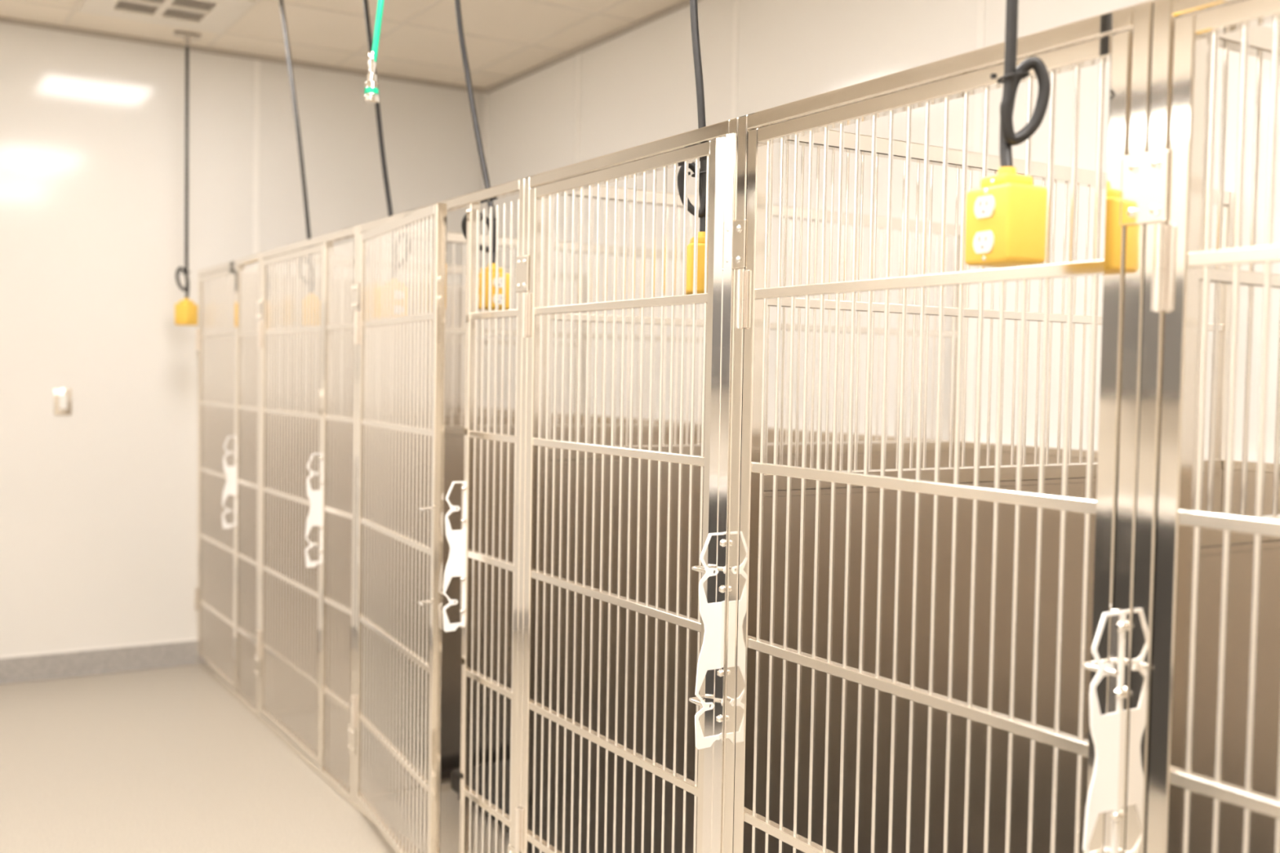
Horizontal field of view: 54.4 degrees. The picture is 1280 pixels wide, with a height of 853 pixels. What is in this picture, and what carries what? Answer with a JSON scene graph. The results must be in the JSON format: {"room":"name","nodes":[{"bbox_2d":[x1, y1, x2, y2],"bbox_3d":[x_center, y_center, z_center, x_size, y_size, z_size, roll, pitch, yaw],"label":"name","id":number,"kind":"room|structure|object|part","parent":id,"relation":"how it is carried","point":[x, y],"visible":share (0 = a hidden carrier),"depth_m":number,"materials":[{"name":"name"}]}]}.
{"room":"veterinary clinic","nodes":[
{"label":"veterinary clinic","id":0,"kind":"room"},
{"bbox_2d":[0,22,483,656],"bbox_3d":[-3.066,-0.347,5.962,4.995,3.398,0.120,0,3,-32],"label":"wall","id":1,"kind":"structure","parent":0,"point":[98,502],"depth_m":6.21,"materials":[{"name":"white paint"}]},
{"bbox_2d":[53,388,71,415],"bbox_3d":[-2.807,-0.120,6.053,0.079,0.130,0.015,0,3,-32],"label":"light switch","id":2,"kind":"object","parent":1,"relation":"attached to","point":[62,397],"visible":1,"depth_m":6.05,"materials":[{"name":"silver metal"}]},
{"bbox_2d":[0,637,197,684],"bbox_3d":[-3.008,1.173,5.989,4.863,0.120,0.024,0,3,-32],"label":"baseboard","id":3,"kind":"structure","parent":1,"relation":"attached to","point":[69,664],"depth_m":6.18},
{"bbox_2d":[0,16,484,93],"bbox_3d":[-2.950,-1.911,5.871,4.875,0.021,0.022,0,3,-32],"label":"trim","id":4,"kind":"structure","parent":1,"relation":"attached to","point":[3,20],"depth_m":6.37,"materials":[{"name":"white metal"}]},
{"bbox_2d":[253,59,260,273],"bbox_3d":[-2.018,-0.408,6.534,0.032,3.002,0.004,0,3,-32],"label":"trim","id":5,"kind":"structure","parent":1,"relation":"attached to","point":[256,63],"depth_m":6.49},
{"bbox_2d":[481,92,488,407],"bbox_3d":[-0.910,-0.347,7.196,0.030,3.136,0.008,0,3,-32],"label":"trim","id":6,"kind":"structure","parent":1,"relation":"attached to","point":[485,144],"depth_m":7.14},
{"bbox_2d":[0,658,509,852],"bbox_3d":[-0.470,1.500,1.905,4.875,0.120,9.660,0,3,-32],"label":"floor","id":7,"kind":"structure","parent":0,"point":[162,760],"depth_m":4.62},
{"bbox_2d":[195,253,260,719],"bbox_3d":[-1.979,0.240,5.885,0.095,2.028,1.192,0,3,-32],"label":"gate","id":8,"kind":"object","parent":7,"relation":"on","point":[240,476],"visible":0.95,"depth_m":5.88,"materials":[{"name":"silver metal"}]},
{"bbox_3d":[-2.051,0.232,6.058,0.019,0.019,0.697,0,3,-32],"label":"cross rail","id":9,"kind":"part","parent":8,"relation":"part of","materials":[{"name":"silver metal"}]},
{"bbox_3d":[-2.063,0.914,6.085,0.019,0.019,0.697,0,3,-32],"label":"cross rail","id":10,"kind":"part","parent":8,"relation":"part of","materials":[{"name":"silver metal"}]},
{"bbox_3d":[-2.057,0.571,6.072,0.019,0.019,0.697,0,3,-32],"label":"cross rail","id":11,"kind":"part","parent":8,"relation":"part of","materials":[{"name":"silver metal"}]},
{"bbox_3d":[-2.049,0.231,6.059,0.030,1.963,0.757,0,3,-32],"label":"door","id":12,"kind":"part","parent":8,"relation":"part of","materials":[{"name":"silver metal"}]},
{"bbox_3d":[-2.045,-0.106,6.045,0.019,0.019,0.697,0,3,-32],"label":"cross rail","id":13,"kind":"part","parent":8,"relation":"part of","materials":[{"name":"silver metal"}]},
{"bbox_3d":[-2.039,-0.437,6.032,0.019,0.019,0.697,0,3,-32],"label":"cross rail","id":14,"kind":"part","parent":8,"relation":"part of","materials":[{"name":"silver metal"}]},
{"bbox_3d":[-1.757,0.939,5.591,0.019,0.019,0.344,0,3,-32],"label":"rail","id":15,"kind":"part","parent":8,"relation":"part of","materials":[{"name":"silver metal"}]},
{"bbox_3d":[-1.751,0.596,5.578,0.019,0.019,0.344,0,3,-32],"label":"rail","id":16,"kind":"part","parent":8,"relation":"part of","materials":[{"name":"silver metal"}]},
{"bbox_3d":[-1.745,0.257,5.564,0.019,0.019,0.344,0,3,-32],"label":"rail","id":17,"kind":"part","parent":8,"relation":"part of","materials":[{"name":"silver metal"}]},
{"bbox_3d":[-1.739,-0.082,5.551,0.019,0.019,0.344,0,3,-32],"label":"rail","id":18,"kind":"part","parent":8,"relation":"part of","materials":[{"name":"silver metal"}]},
{"bbox_3d":[-1.733,-0.412,5.538,0.019,0.019,0.344,0,3,-32],"label":"rail","id":19,"kind":"part","parent":8,"relation":"part of","materials":[{"name":"silver metal"}]},
{"bbox_2d":[256,298,262,320],"bbox_3d":[-1.640,-0.501,5.355,0.010,0.094,0.072,0,3,-32],"label":"plate","id":20,"kind":"object","parent":8,"relation":"attached to","point":[259,303],"visible":1,"depth_m":5.34,"materials":[{"name":"silver metal"}]},
{"bbox_2d":[256,225,356,804],"bbox_3d":[-1.337,0.293,4.849,0.095,2.028,1.246,0,3,-32],"label":"gate","id":21,"kind":"object","parent":7,"relation":"on","point":[320,501],"visible":0.98,"depth_m":4.81,"materials":[{"name":"silver metal"}]},
{"bbox_2d":[254,654,259,678],"bbox_3d":[-1.667,1.044,5.416,0.010,0.094,0.072,0,3,-32],"label":"plate","id":22,"kind":"object","parent":21,"relation":"attached to","point":[256,658],"visible":1,"depth_m":5.41,"materials":[{"name":"silver metal"}]},
{"bbox_3d":[-1.402,0.285,5.010,0.019,0.019,0.779,0,3,-32],"label":"cross rail","id":23,"kind":"part","parent":21,"relation":"part of","materials":[{"name":"silver metal"}]},
{"bbox_3d":[-1.414,0.967,5.037,0.019,0.019,0.779,0,3,-32],"label":"cross rail","id":24,"kind":"part","parent":21,"relation":"part of","materials":[{"name":"silver metal"}]},
{"bbox_3d":[-1.408,0.624,5.024,0.019,0.019,0.779,0,3,-32],"label":"cross rail","id":25,"kind":"part","parent":21,"relation":"part of","materials":[{"name":"silver metal"}]},
{"bbox_3d":[-1.400,0.284,5.011,0.030,1.963,0.839,0,3,-32],"label":"door","id":26,"kind":"part","parent":21,"relation":"part of","materials":[{"name":"silver metal"}]},
{"bbox_3d":[-1.396,-0.053,4.997,0.019,0.019,0.779,0,3,-32],"label":"cross rail","id":27,"kind":"part","parent":21,"relation":"part of","materials":[{"name":"silver metal"}]},
{"bbox_3d":[-1.390,-0.384,4.984,0.019,0.019,0.779,0,3,-32],"label":"cross rail","id":28,"kind":"part","parent":21,"relation":"part of","materials":[{"name":"silver metal"}]},
{"bbox_3d":[-1.094,0.993,4.520,0.019,0.019,0.316,0,3,-32],"label":"rail","id":29,"kind":"part","parent":21,"relation":"part of","materials":[{"name":"silver metal"}]},
{"bbox_3d":[-1.088,0.650,4.507,0.019,0.019,0.316,0,3,-32],"label":"rail","id":30,"kind":"part","parent":21,"relation":"part of","materials":[{"name":"silver metal"}]},
{"bbox_3d":[-1.082,0.311,4.493,0.019,0.019,0.316,0,3,-32],"label":"rail","id":31,"kind":"part","parent":21,"relation":"part of","materials":[{"name":"silver metal"}]},
{"bbox_3d":[-1.076,-0.028,4.480,0.019,0.019,0.316,0,3,-32],"label":"rail","id":32,"kind":"part","parent":21,"relation":"part of","materials":[{"name":"silver metal"}]},
{"bbox_3d":[-1.070,-0.358,4.467,0.019,0.019,0.316,0,3,-32],"label":"rail","id":33,"kind":"part","parent":21,"relation":"part of","materials":[{"name":"silver metal"}]},
{"bbox_2d":[351,282,359,311],"bbox_3d":[-0.984,-0.448,4.296,0.010,0.094,0.072,0,3,-32],"label":"plate","id":34,"kind":"object","parent":21,"relation":"attached to","point":[355,286],"visible":1,"depth_m":4.29,"materials":[{"name":"silver metal"}]},
{"bbox_2d":[205,273,481,662],"bbox_3d":[-1.580,0.210,6.821,1.557,2.028,0.029,0,3,-32],"label":"divider","id":35,"kind":"object","parent":7,"relation":"on","point":[460,286],"visible":0.02,"depth_m":6.73,"materials":[{"name":"silver metal"}]},
{"bbox_2d":[269,256,585,717],"bbox_3d":[-0.958,0.261,5.817,1.558,2.028,0.030,0,3,-32],"label":"divider","id":36,"kind":"object","parent":7,"relation":"on","point":[458,269],"visible":0.23,"depth_m":5.56,"materials":[{"name":"silver metal"}]},
{"bbox_3d":[-0.964,0.610,5.831,1.500,1.272,0.021,0,3,-32],"label":"solid panel","id":37,"kind":"part","parent":36,"relation":"part of","materials":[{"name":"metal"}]},
{"bbox_3d":[-0.946,-0.401,5.791,1.502,0.019,0.019,0,3,-32],"label":"cross rail","id":38,"kind":"part","parent":36,"relation":"part of","materials":[{"name":"silver metal"}]},
{"bbox_2d":[351,177,524,852],"bbox_3d":[-0.697,0.347,3.754,0.160,2.028,1.290,0,3,-32],"label":"gate","id":39,"kind":"object","parent":7,"relation":"on","point":[463,554],"visible":0.98,"depth_m":3.61,"materials":[{"name":"silver metal"}]},
{"bbox_2d":[347,724,355,755],"bbox_3d":[-1.011,1.098,4.357,0.010,0.094,0.072,0,3,-32],"label":"plate","id":40,"kind":"object","parent":39,"relation":"attached to","point":[351,740],"visible":1,"depth_m":4.36,"materials":[{"name":"silver metal"}]},
{"bbox_3d":[-0.780,1.021,3.933,0.019,0.019,0.834,0,3,-26],"label":"cross rail","id":41,"kind":"part","parent":39,"relation":"part of","materials":[{"name":"silver metal"}]},
{"bbox_3d":[-0.774,0.679,3.919,0.019,0.019,0.834,0,3,-26],"label":"cross rail","id":42,"kind":"part","parent":39,"relation":"part of","materials":[{"name":"silver metal"}]},
{"bbox_3d":[-0.768,0.340,3.906,0.019,0.019,0.834,0,3,-26],"label":"cross rail","id":43,"kind":"part","parent":39,"relation":"part of","materials":[{"name":"silver metal"}]},
{"bbox_3d":[-0.762,0.001,3.892,0.019,0.019,0.834,0,3,-26],"label":"cross rail","id":44,"kind":"part","parent":39,"relation":"part of","materials":[{"name":"silver metal"}]},
{"bbox_3d":[-0.756,-0.329,3.879,0.019,0.019,0.834,0,3,-26],"label":"cross rail","id":45,"kind":"part","parent":39,"relation":"part of","materials":[{"name":"silver metal"}]},
{"bbox_3d":[-0.766,0.339,3.907,0.030,1.963,0.894,0,3,-26],"label":"door","id":46,"kind":"part","parent":39,"relation":"part of","materials":[{"name":"silver metal"}]},
{"bbox_3d":[-0.411,1.048,3.419,0.019,0.019,0.305,0,3,-32],"label":"rail","id":47,"kind":"part","parent":39,"relation":"part of","materials":[{"name":"silver metal"}]},
{"bbox_3d":[-0.405,0.706,3.406,0.019,0.019,0.305,0,3,-32],"label":"rail","id":48,"kind":"part","parent":39,"relation":"part of","materials":[{"name":"silver metal"}]},
{"bbox_3d":[-0.400,0.367,3.392,0.019,0.019,0.305,0,3,-32],"label":"rail","id":49,"kind":"part","parent":39,"relation":"part of","materials":[{"name":"silver metal"}]},
{"bbox_3d":[-0.394,0.028,3.379,0.019,0.019,0.305,0,3,-32],"label":"rail","id":50,"kind":"part","parent":39,"relation":"part of","materials":[{"name":"silver metal"}]},
{"bbox_3d":[-0.388,-0.303,3.366,0.019,0.019,0.305,0,3,-32],"label":"rail","id":51,"kind":"part","parent":39,"relation":"part of","materials":[{"name":"silver metal"}]},
{"bbox_2d":[515,254,528,293],"bbox_3d":[-0.304,-0.393,3.200,0.010,0.094,0.072,0,3,-32],"label":"plate","id":52,"kind":"object","parent":39,"relation":"attached to","point":[522,261],"visible":1,"depth_m":3.20,"materials":[{"name":"silver metal"}]},
{"bbox_2d":[450,760,510,831],"bbox_3d":[0.008,1.296,4.364,1.070,0.108,0.910,0,3,-32],"label":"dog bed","id":53,"kind":"object","parent":7,"relation":"on","point":[455,773],"visible":0.16,"depth_m":4.35,"materials":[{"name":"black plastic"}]},
{"bbox_2d":[366,228,702,803],"bbox_3d":[-0.301,0.314,4.758,1.558,2.028,0.030,0,3,-32],"label":"divider","id":54,"kind":"object","parent":7,"relation":"on","point":[454,434],"visible":0.3,"depth_m":4.57,"materials":[{"name":"silver metal"}]},
{"bbox_3d":[-0.308,0.663,4.772,1.500,1.272,0.021,0,3,-32],"label":"solid panel","id":55,"kind":"part","parent":54,"relation":"part of","materials":[{"name":"metal"}]},
{"bbox_3d":[-0.290,-0.347,4.732,1.502,0.019,0.019,0,3,-32],"label":"cross rail","id":56,"kind":"part","parent":54,"relation":"part of","materials":[{"name":"silver metal"}]},
{"bbox_2d":[514,117,738,852],"bbox_3d":[-0.086,0.395,2.830,0.095,2.028,0.923,0,3,-32],"label":"gate","id":57,"kind":"object","parent":7,"relation":"on","point":[717,143],"visible":1,"depth_m":2.77,"materials":[{"name":"silver metal"}]},
{"bbox_2d":[507,844,519,852],"bbox_3d":[-0.332,1.153,3.261,0.010,0.094,0.072,0,3,-32],"label":"plate","id":58,"kind":"object","parent":57,"relation":"attached to","point":[510,850],"visible":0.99,"depth_m":3.27,"materials":[{"name":"silver metal"}]},
{"bbox_3d":[-0.081,1.075,2.886,0.019,0.019,0.769,0,3,-32],"label":"cross rail","id":59,"kind":"part","parent":57,"relation":"part of","materials":[{"name":"silver metal"}]},
{"bbox_3d":[-0.075,0.732,2.872,0.019,0.019,0.769,0,3,-32],"label":"cross rail","id":60,"kind":"part","parent":57,"relation":"part of","materials":[{"name":"silver metal"}]},
{"bbox_3d":[-0.069,0.394,2.859,0.019,0.019,0.769,0,3,-32],"label":"cross rail","id":61,"kind":"part","parent":57,"relation":"part of","materials":[{"name":"silver metal"}]},
{"bbox_3d":[-0.063,0.055,2.845,0.019,0.019,0.769,0,3,-32],"label":"cross rail","id":62,"kind":"part","parent":57,"relation":"part of","materials":[{"name":"silver metal"}]},
{"bbox_3d":[-0.057,-0.276,2.832,0.019,0.019,0.769,0,3,-32],"label":"cross rail","id":63,"kind":"part","parent":57,"relation":"part of","materials":[{"name":"silver metal"}]},
{"bbox_2d":[722,218,746,269],"bbox_3d":[0.182,-0.353,2.415,0.010,0.094,0.072,0,3,-32],"label":"plate","id":64,"kind":"object","parent":57,"relation":"attached to","point":[739,239],"visible":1,"depth_m":2.40,"materials":[{"name":"silver metal"}]},
{"bbox_2d":[535,185,966,852],"bbox_3d":[0.378,0.370,3.662,1.558,2.028,0.030,0,3,-32],"label":"divider","id":65,"kind":"object","parent":7,"relation":"on","point":[896,223],"visible":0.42,"depth_m":3.42,"materials":[{"name":"silver metal"}]},
{"bbox_3d":[0.372,0.718,3.675,1.500,1.272,0.021,0,3,-32],"label":"solid panel","id":66,"kind":"part","parent":65,"relation":"part of","materials":[{"name":"metal"}]},
{"bbox_3d":[0.389,-0.292,3.635,1.502,0.019,0.019,0,3,-32],"label":"cross rail","id":67,"kind":"part","parent":65,"relation":"part of","materials":[{"name":"silver metal"}]},
{"bbox_2d":[723,0,1153,852],"bbox_3d":[0.400,0.434,2.046,0.095,2.028,0.922,0,3,-32],"label":"gate","id":68,"kind":"object","parent":7,"relation":"on","point":[1122,37],"visible":1,"depth_m":1.96,"materials":[{"name":"silver metal"}]},
{"bbox_3d":[0.417,0.772,2.079,0.019,0.019,0.790,0,3,-32],"label":"cross rail","id":69,"kind":"part","parent":68,"relation":"part of","materials":[{"name":"silver metal"}]},
{"bbox_3d":[0.423,0.434,2.065,0.019,0.019,0.790,0,3,-32],"label":"cross rail","id":70,"kind":"part","parent":68,"relation":"part of","materials":[{"name":"silver metal"}]},
{"bbox_3d":[0.429,0.095,2.052,0.019,0.019,0.790,0,3,-32],"label":"cross rail","id":71,"kind":"part","parent":68,"relation":"part of","materials":[{"name":"silver metal"}]},
{"bbox_3d":[0.434,-0.236,2.039,0.019,0.019,0.790,0,3,-32],"label":"cross rail","id":72,"kind":"part","parent":68,"relation":"part of","materials":[{"name":"silver metal"}]},
{"bbox_2d":[1120,148,1170,226],"bbox_3d":[0.663,-0.314,1.638,0.010,0.094,0.072,0,3,-32],"label":"plate","id":73,"kind":"object","parent":68,"relation":"attached to","point":[1145,176],"visible":1,"depth_m":1.64,"materials":[{"name":"silver metal"}]},
{"bbox_2d":[755,129,1235,852],"bbox_3d":[0.864,0.409,2.877,1.558,2.028,0.030,0,3,-32],"label":"divider","id":74,"kind":"object","parent":7,"relation":"on","point":[1077,473],"visible":0.33,"depth_m":2.73,"materials":[{"name":"silver metal"}]},
{"bbox_3d":[0.858,0.758,2.890,1.500,1.272,0.021,0,3,-32],"label":"solid panel","id":75,"kind":"part","parent":74,"relation":"part of","materials":[{"name":"metal"}]},
{"bbox_3d":[0.876,-0.253,2.850,1.502,0.019,0.019,0,3,-32],"label":"cross rail","id":76,"kind":"part","parent":74,"relation":"part of","materials":[{"name":"silver metal"}]},
{"bbox_3d":[0.864,0.409,2.877,1.558,2.028,0.030,0,3,-32],"label":"frame","id":77,"kind":"part","parent":74,"relation":"part of","materials":[{"name":"silver metal"}]},
{"bbox_2d":[1124,0,1279,852],"bbox_3d":[0.889,0.474,1.256,0.095,2.028,0.952,0,3,-32],"label":"gate","id":78,"kind":"object","parent":7,"relation":"on","point":[1156,776],"visible":1,"depth_m":1.60,"materials":[{"name":"silver metal"}]},
{"bbox_3d":[0.912,0.474,1.275,0.019,0.019,0.820,0,3,-32],"label":"cross rail","id":79,"kind":"part","parent":78,"relation":"part of","materials":[{"name":"silver metal"}]},
{"bbox_3d":[0.918,0.135,1.262,0.019,0.019,0.820,0,3,-32],"label":"cross rail","id":80,"kind":"part","parent":78,"relation":"part of","materials":[{"name":"silver metal"}]},
{"bbox_3d":[0.924,-0.196,1.249,0.019,0.019,0.820,0,3,-32],"label":"cross rail","id":81,"kind":"part","parent":78,"relation":"part of","materials":[{"name":"silver metal"}]},
{"bbox_2d":[1178,24,1279,852],"bbox_3d":[1.345,0.449,2.100,1.558,2.028,0.030,0,3,-32],"label":"divider","id":82,"kind":"object","parent":7,"relation":"on","point":[1267,721],"visible":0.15,"depth_m":1.77,"materials":[{"name":"silver metal"}]},
{"bbox_3d":[1.339,0.797,2.113,1.500,1.272,0.021,0,3,-32],"label":"solid panel","id":83,"kind":"part","parent":82,"relation":"part of","materials":[{"name":"metal"}]},
{"bbox_3d":[1.345,0.449,2.100,1.558,2.028,0.030,0,3,-32],"label":"frame","id":84,"kind":"part","parent":82,"relation":"part of","materials":[{"name":"silver metal"}]},
{"bbox_3d":[1.357,-0.213,2.073,1.502,0.019,0.019,0,3,-32],"label":"cross rail","id":85,"kind":"part","parent":82,"relation":"part of","materials":[{"name":"silver metal"}]},
{"bbox_2d":[0,0,683,88],"bbox_3d":[-0.413,-1.775,1.775,4.875,0.120,9.660,0,3,-32],"label":"ceiling","id":86,"kind":"structure","parent":0,"point":[522,21],"depth_m":5.95,"materials":[{"name":"paint"}]},
{"bbox_2d":[78,0,255,33],"bbox_3d":[-2.129,-1.889,5.579,0.635,0.014,0.635,0,3,-32],"label":"ceiling vent","id":87,"kind":"object","parent":86,"relation":"in","point":[215,16],"visible":1,"depth_m":5.66,"materials":[{"name":"metal"}]},
{"bbox_3d":[-2.269,-1.892,5.612,0.172,0.004,0.159,0,3,-32],"label":"louvre panel","id":88,"kind":"part","parent":87,"relation":"part of","materials":[{"name":"paint"}]},
{"bbox_3d":[-2.162,-1.883,5.439,0.172,0.004,0.159,0,3,-32],"label":"louvre panel","id":89,"kind":"part","parent":87,"relation":"part of","materials":[{"name":"paint"}]},
{"bbox_3d":[-2.096,-1.893,5.719,0.172,0.004,0.159,0,3,-32],"label":"louvre panel","id":90,"kind":"part","parent":87,"relation":"part of","materials":[{"name":"paint"}]},
{"bbox_3d":[-1.989,-1.885,5.546,0.172,0.004,0.159,0,3,-32],"label":"louvre panel","id":91,"kind":"part","parent":87,"relation":"part of","materials":[{"name":"paint"}]},
{"bbox_2d":[173,30,200,325],"bbox_3d":[-2.214,-1.204,6.072,0.111,1.416,0.097,1,2,10],"label":"power cord","id":92,"kind":"object","parent":86,"relation":"hanging from","point":[186,311],"visible":1,"depth_m":6.06,"materials":[{"name":"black rubber"}]},
{"bbox_3d":[-2.231,-1.255,6.083,0.071,1.265,0.034,2,2,14],"label":"cord","id":93,"kind":"part","parent":92,"relation":"part of","materials":[{"name":"black rubber"}]},
{"bbox_2d":[279,0,319,326],"bbox_3d":[-1.442,-1.146,5.225,0.087,1.455,0.528,0,3,-32],"label":"power cord","id":94,"kind":"object","parent":86,"relation":"hanging from","point":[281,2],"visible":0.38,"depth_m":5.16,"materials":[{"name":"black rubber"}]},
{"bbox_2d":[10,0,638,84],"bbox_3d":[-0.418,-1.714,1.762,4.853,0.005,9.638,0,3,-32],"label":"grid","id":95,"kind":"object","parent":86,"relation":"attached to","point":[73,9],"depth_m":5.89,"materials":[{"name":"white metal"}]},
{"bbox_2d":[364,0,384,103],"bbox_3d":[-0.680,-1.321,3.300,0.097,0.920,0.041,0,3,-32],"label":"hose","id":96,"kind":"object","parent":86,"relation":"hanging from","point":[371,90],"visible":1,"depth_m":3.29,"materials":[{"name":"teal rubber"}]},
{"bbox_2d":[363,0,410,318],"bbox_3d":[-0.904,-1.096,4.270,0.102,1.458,0.460,0,3,-32],"label":"power cord","id":97,"kind":"object","parent":86,"relation":"hanging from","point":[384,171],"visible":0.33,"depth_m":4.19,"materials":[{"name":"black rubber"}]},
{"bbox_2d":[395,290,403,314],"bbox_3d":[-0.797,-0.410,4.104,0.037,0.077,0.004,-1,3,-38],"label":"receptacle","id":98,"kind":"object","parent":97,"relation":"attached to","point":[399,291],"depth_m":4.11,"materials":[{"name":"white plastic"}]},
{"bbox_2d":[454,0,509,310],"bbox_3d":[-0.517,-1.070,3.707,0.120,1.450,0.425,0,3,-32],"label":"power cord","id":99,"kind":"object","parent":86,"relation":"hanging from","point":[457,2],"visible":0.58,"depth_m":3.60,"materials":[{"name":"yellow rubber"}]},
{"bbox_3d":[-0.536,-1.133,3.710,0.090,1.324,0.395,0,3,-32],"label":"cord","id":100,"kind":"part","parent":99,"relation":"part of","materials":[{"name":"black rubber"}]},
{"bbox_2d":[493,277,502,304],"bbox_3d":[-0.405,-0.389,3.566,0.037,0.077,0.004,-1,3,-38],"label":"receptacle","id":101,"kind":"object","parent":99,"relation":"attached to","point":[500,302],"depth_m":3.56,"materials":[{"name":"white plastic"}]},
{"bbox_2d":[677,0,706,294],"bbox_3d":[0.137,-1.012,2.658,0.097,1.456,0.115,1,2,-6],"label":"power cord","id":102,"kind":"object","parent":86,"relation":"hanging from","point":[693,3],"visible":0.52,"depth_m":2.66,"materials":[{"name":"yellow rubber"}]},
{"bbox_2d":[964,0,1050,267],"bbox_3d":[0.521,-0.959,1.691,0.097,1.472,0.093,0,3,-32],"label":"power cord","id":103,"kind":"object","parent":86,"relation":"hanging from","point":[1006,218],"visible":1,"depth_m":1.70,"materials":[{"name":"yellow plastic"}]},
{"bbox_2d":[973,195,995,253],"bbox_3d":[0.469,-0.276,1.697,0.004,0.077,0.037,0,3,-27],"label":"receptacle","id":104,"kind":"object","parent":103,"relation":"attached to","point":[984,206],"depth_m":1.70,"materials":[{"name":"white plastic"}]},
{"bbox_3d":[0.539,-1.022,1.697,0.071,1.347,0.034,1,2,-8],"label":"cord","id":105,"kind":"part","parent":103,"relation":"part of","materials":[{"name":"black rubber"}]},
{"bbox_2d":[484,0,1279,463],"bbox_3d":[1.682,-0.153,3.155,0.120,3.398,9.900,0,3,-32],"label":"wall","id":106,"kind":"structure","parent":0,"point":[637,87],"depth_m":4.51,"materials":[{"name":"white paint"}]},
{"bbox_2d":[483,407,568,413],"bbox_3d":[-0.622,0.579,6.736,0.023,1.332,1.148,0,3,-32],"label":"panel","id":107,"kind":"object","parent":106,"relation":"attached to","point":[505,411],"visible":0.15,"depth_m":6.97,"materials":[{"name":"metal"}]},
{"bbox_2d":[572,53,580,413],"bbox_3d":[-0.334,-0.301,6.290,0.004,3.136,0.032,0,3,-32],"label":"trim","id":108,"kind":"structure","parent":106,"relation":"attached to","point":[578,73],"depth_m":6.25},
{"bbox_2d":[484,0,700,93],"bbox_3d":[1.655,-1.718,3.046,0.022,0.021,9.638,0,3,-32],"label":"trim","id":109,"kind":"structure","parent":106,"relation":"attached to","point":[684,3],"depth_m":6.06,"materials":[{"name":"white metal"}]},
{"bbox_2d":[580,414,701,424],"bbox_3d":[0.017,0.631,5.705,0.023,1.332,1.215,0,3,-32],"label":"panel","id":110,"kind":"object","parent":106,"relation":"attached to","point":[582,416],"visible":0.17,"depth_m":5.87,"materials":[{"name":"metal"}]},
{"bbox_2d":[731,0,738,119],"bbox_3d":[0.368,-0.244,5.157,0.004,3.136,0.032,0,3,-32],"label":"trim","id":111,"kind":"structure","parent":106,"relation":"attached to","point":[735,17],"depth_m":5.10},
{"bbox_2d":[767,427,946,443],"bbox_3d":[0.684,0.685,4.627,0.023,1.332,1.259,0,3,-32],"label":"panel","id":112,"kind":"object","parent":106,"relation":"attached to","point":[771,430],"visible":0.03,"depth_m":4.61,"materials":[{"name":"metal"}]},
{"bbox_2d":[965,0,985,441],"bbox_3d":[1.071,-0.187,4.023,0.004,3.136,0.032,0,3,-32],"label":"trim","id":113,"kind":"structure","parent":106,"relation":"attached to","point":[981,3],"depth_m":4.01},
{"bbox_2d":[959,441,1204,466],"bbox_3d":[1.267,0.733,3.687,0.023,1.332,0.892,0,3,-32],"label":"panel","id":114,"kind":"object","parent":106,"relation":"attached to","point":[969,446],"visible":0.13,"depth_m":3.86,"materials":[{"name":"metal"}]},
{"bbox_2d":[1221,460,1279,516],"bbox_3d":[1.751,0.772,2.906,0.023,1.332,0.883,0,3,-32],"label":"panel","id":115,"kind":"object","parent":106,"relation":"attached to","point":[1251,466],"visible":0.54,"depth_m":3.19,"materials":[{"name":"metal"}]},
{"bbox_3d":[1.762,0.119,2.880,0.023,0.024,0.883,0,3,-32],"label":"rail","id":116,"kind":"part","parent":115,"relation":"part of","materials":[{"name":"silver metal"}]}
]}

